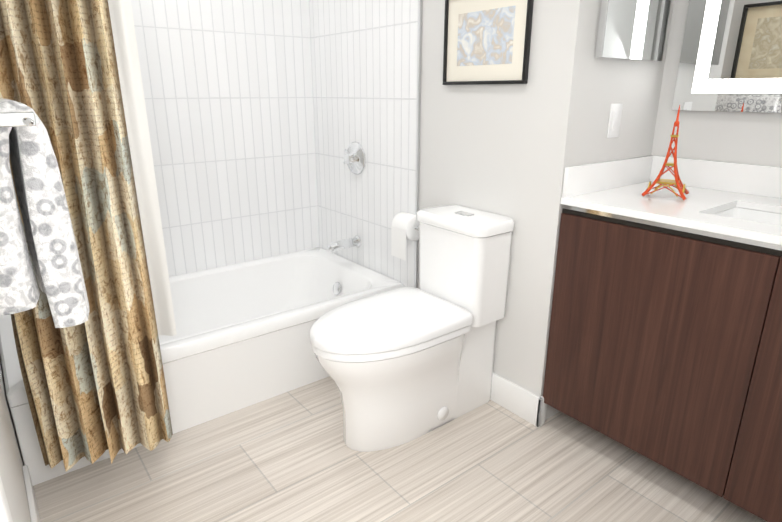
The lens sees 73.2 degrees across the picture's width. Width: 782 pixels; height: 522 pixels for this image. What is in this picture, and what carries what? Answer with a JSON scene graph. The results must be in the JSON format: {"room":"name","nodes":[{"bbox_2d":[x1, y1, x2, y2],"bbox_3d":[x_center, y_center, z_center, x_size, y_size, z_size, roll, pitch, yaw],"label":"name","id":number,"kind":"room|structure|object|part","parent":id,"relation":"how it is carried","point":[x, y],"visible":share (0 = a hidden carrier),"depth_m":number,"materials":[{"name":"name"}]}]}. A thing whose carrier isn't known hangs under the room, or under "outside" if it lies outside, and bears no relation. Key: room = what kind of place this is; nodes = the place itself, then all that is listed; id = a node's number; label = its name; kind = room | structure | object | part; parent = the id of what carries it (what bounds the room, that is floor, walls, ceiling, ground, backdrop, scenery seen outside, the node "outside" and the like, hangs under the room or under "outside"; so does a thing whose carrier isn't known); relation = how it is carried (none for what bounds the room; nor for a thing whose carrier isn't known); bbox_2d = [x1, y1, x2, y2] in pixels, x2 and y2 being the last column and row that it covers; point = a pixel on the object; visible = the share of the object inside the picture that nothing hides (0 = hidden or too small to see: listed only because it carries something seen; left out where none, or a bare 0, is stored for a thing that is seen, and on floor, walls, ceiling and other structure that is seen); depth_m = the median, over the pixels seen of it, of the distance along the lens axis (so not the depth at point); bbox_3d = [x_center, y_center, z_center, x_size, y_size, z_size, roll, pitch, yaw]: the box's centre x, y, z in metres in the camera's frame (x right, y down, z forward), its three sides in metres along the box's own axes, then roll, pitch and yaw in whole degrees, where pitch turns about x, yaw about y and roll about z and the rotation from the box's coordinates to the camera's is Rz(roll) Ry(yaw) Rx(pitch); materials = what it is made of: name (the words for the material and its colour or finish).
{"room":"bathroom","nodes":[
{"label":"bathroom","id":0,"kind":"room"},
{"bbox_2d":[0,356,30,521],"bbox_3d":[-1.134,-0.378,1.206,0.100,2.440,2.070,-13,22,-36],"label":"wall","id":1,"kind":"structure","parent":0,"point":[11,469],"depth_m":1.25,"materials":[{"name":"white paint"}]},
{"bbox_2d":[0,476,12,521],"bbox_3d":[-0.273,0.102,0.214,0.116,2.135,0.880,-13,22,-36],"label":"door frame","id":2,"kind":"structure","parent":1,"relation":"attached to","point":[5,515],"depth_m":0.63,"materials":[{"name":"white paint"}]},
{"bbox_2d":[22,465,39,521],"bbox_3d":[-0.823,0.818,1.269,0.014,0.125,1.025,-13,22,-36],"label":"baseboard","id":3,"kind":"structure","parent":1,"relation":"attached to","point":[34,514],"depth_m":1.53,"materials":[{"name":"white paint"}]},
{"bbox_2d":[0,98,89,327],"bbox_3d":[-0.830,-0.111,1.148,0.211,0.462,0.600,-13,22,-36],"label":"towel","id":4,"kind":"object","parent":1,"relation":"attached to","point":[25,143],"visible":1,"depth_m":1.05,"materials":[{"name":"white fabric"}]},
{"bbox_2d":[0,0,176,470],"bbox_3d":[-0.916,-0.339,1.498,0.463,1.927,0.344,-13,22,-36],"label":"shower curtain","id":5,"kind":"object","parent":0,"point":[71,77],"visible":0.88,"depth_m":1.54,"materials":[{"name":"brown fabric"}]},
{"bbox_2d":[131,0,319,276],"bbox_3d":[-1.073,-0.775,2.440,1.790,2.440,0.100,-13,22,-36],"label":"wall","id":6,"kind":"structure","parent":0,"point":[228,92],"depth_m":2.64,"materials":[{"name":"tile"}]},
{"bbox_2d":[33,376,766,521],"bbox_3d":[-0.413,0.855,1.520,3.600,0.100,3.080,-13,22,-36],"label":"floor","id":7,"kind":"structure","parent":0,"point":[290,456],"depth_m":1.76,"materials":[{"name":"tile"}]},
{"bbox_2d":[0,247,404,485],"bbox_3d":[-0.797,0.328,2.417,1.574,0.355,0.803,-13,22,-36],"label":"bathtub","id":8,"kind":"object","parent":7,"relation":"on","point":[240,340],"visible":0.6,"depth_m":2.21,"materials":[{"name":"white ceramic"}]},
{"bbox_2d":[309,205,513,451],"bbox_3d":[0.053,0.249,1.946,0.765,0.794,0.386,-13,22,-36],"label":"toilet","id":9,"kind":"object","parent":7,"relation":"on","point":[401,365],"visible":1,"depth_m":1.89,"materials":[{"name":"white ceramic"}]},
{"bbox_3d":[-0.026,0.224,1.874,0.565,0.073,0.386,-13,22,-36],"label":"seat","id":10,"kind":"part","parent":9,"relation":"part of","materials":[{"name":"white plastic"}]},
{"bbox_3d":[0.275,-0.158,1.997,0.202,0.050,0.364,-13,22,-36],"label":"lid","id":11,"kind":"part","parent":9,"relation":"part of","materials":[{"name":"white ceramic"}]},
{"bbox_3d":[0.279,0.033,2.062,0.192,0.350,0.344,-13,22,-36],"label":"tank","id":12,"kind":"part","parent":9,"relation":"part of","materials":[{"name":"white ceramic"}]},
{"bbox_2d":[543,207,781,521],"bbox_3d":[1.192,0.336,1.602,0.573,0.838,1.276,-13,22,-36],"label":"bathroom vanity","id":13,"kind":"object","parent":7,"relation":"on","point":[664,349],"depth_m":1.56,"materials":[{"name":"brown wood"}]},
{"bbox_2d":[561,179,781,250],"bbox_3d":[1.190,-0.088,1.464,0.576,0.054,1.276,-13,22,-36],"label":"countertop","id":14,"kind":"structure","parent":13,"relation":"on","point":[692,215],"depth_m":1.63,"materials":[{"name":"white stone"}]},
{"bbox_2d":[642,105,688,199],"bbox_3d":[0.926,-0.361,1.732,0.133,0.294,0.133,11,21,30],"label":"tower","id":15,"kind":"object","parent":14,"relation":"on","point":[678,184],"visible":1,"depth_m":1.73,"materials":[{"name":"orange"}]},
{"bbox_2d":[711,207,781,222],"bbox_3d":[1.175,-0.026,1.471,0.302,0.132,0.522,-13,22,-36],"label":"sink","id":16,"kind":"object","parent":14,"relation":"in","point":[739,212],"depth_m":1.68,"materials":[{"name":"white ceramic"}]},
{"bbox_2d":[417,0,551,385],"bbox_3d":[0.055,-0.753,2.371,0.100,2.440,1.600,-13,22,-36],"label":"wall","id":17,"kind":"structure","parent":0,"point":[479,147],"depth_m":2.01,"materials":[{"name":"white paint"}]},
{"bbox_2d":[309,0,418,286],"bbox_3d":[-0.152,-0.807,2.538,0.010,2.440,0.870,-13,22,-36],"label":"tiled wall","id":18,"kind":"structure","parent":17,"relation":"attached to","point":[364,53],"depth_m":2.54,"materials":[{"name":"white tile"}]},
{"bbox_2d":[327,235,360,253],"bbox_3d":[-0.250,-0.084,2.733,0.190,0.070,0.064,-13,22,-36],"label":"tub spout","id":19,"kind":"object","parent":18,"relation":"attached to","point":[332,248],"visible":1,"depth_m":2.72,"materials":[{"name":"silver metal"}]},
{"bbox_2d":[343,142,365,174],"bbox_3d":[-0.198,-0.513,2.638,0.056,0.164,0.164,-13,22,-36],"label":"shower valve","id":20,"kind":"object","parent":18,"relation":"attached to","point":[355,160],"visible":1,"depth_m":2.62,"materials":[{"name":"silver metal"}]},
{"bbox_2d":[391,212,418,260],"bbox_3d":[0.095,-0.113,2.324,0.132,0.191,0.149,-13,22,-36],"label":"toilet paper roll","id":21,"kind":"object","parent":17,"relation":"attached to","point":[404,226],"visible":0.71,"depth_m":2.29,"materials":[{"name":"white paper"}]},
{"bbox_2d":[415,0,421,287],"bbox_3d":[0.118,-0.762,2.188,0.011,2.310,0.008,-13,22,-36],"label":"trim","id":22,"kind":"structure","parent":17,"relation":"attached to","point":[418,125],"depth_m":2.24,"materials":[{"name":"silver metal"}]},
{"bbox_2d":[443,0,533,84],"bbox_3d":[0.333,-0.797,1.879,0.019,0.315,0.400,-13,22,-36],"label":"framed picture","id":23,"kind":"object","parent":17,"relation":"attached to","point":[487,41],"visible":1,"depth_m":1.87,"materials":[{"name":"black"}]},
{"bbox_2d":[490,372,546,426],"bbox_3d":[0.345,0.492,2.283,0.014,0.125,0.736,-13,22,-36],"label":"baseboard","id":24,"kind":"structure","parent":17,"relation":"attached to","point":[524,404],"depth_m":2.08,"materials":[{"name":"white paint"}]},
{"bbox_2d":[519,0,673,419],"bbox_3d":[0.778,-0.595,1.882,0.610,2.440,0.100,-13,22,-36],"label":"wall","id":25,"kind":"structure","parent":0,"point":[585,88],"depth_m":1.80,"materials":[{"name":"white paint"}]},
{"bbox_2d":[562,155,654,198],"bbox_3d":[0.799,-0.312,1.910,0.556,0.100,0.016,-13,22,-36],"label":"backsplash","id":26,"kind":"structure","parent":25,"relation":"attached to","point":[580,179],"depth_m":1.88,"materials":[{"name":"white stone"}]},
{"bbox_2d":[607,104,622,137],"bbox_3d":[0.789,-0.494,1.852,0.070,0.115,0.008,-13,22,-36],"label":"outlet","id":27,"kind":"object","parent":25,"relation":"attached to","point":[614,119],"visible":1,"depth_m":1.85,"materials":[{"name":"white plastic"}]},
{"bbox_2d":[595,0,670,60],"bbox_3d":[0.819,-1.135,1.657,0.395,0.935,0.025,-13,22,-36],"label":"upper cabinet","id":28,"kind":"object","parent":25,"relation":"attached to","point":[632,29],"visible":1,"depth_m":1.75,"materials":[{"name":"silver glass"}]},
{"bbox_2d":[651,156,781,198],"bbox_3d":[1.411,-0.214,1.604,0.016,0.100,1.276,-13,22,-36],"label":"backsplash","id":29,"kind":"structure","parent":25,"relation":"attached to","point":[751,179],"depth_m":1.87,"materials":[{"name":"white stone"}]},
{"bbox_2d":[651,0,781,166],"bbox_3d":[1.446,-0.487,1.545,0.132,2.440,1.480,-13,22,-36],"label":"wall","id":30,"kind":"structure","parent":0,"point":[731,56],"depth_m":1.81,"materials":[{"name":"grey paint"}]}
]}

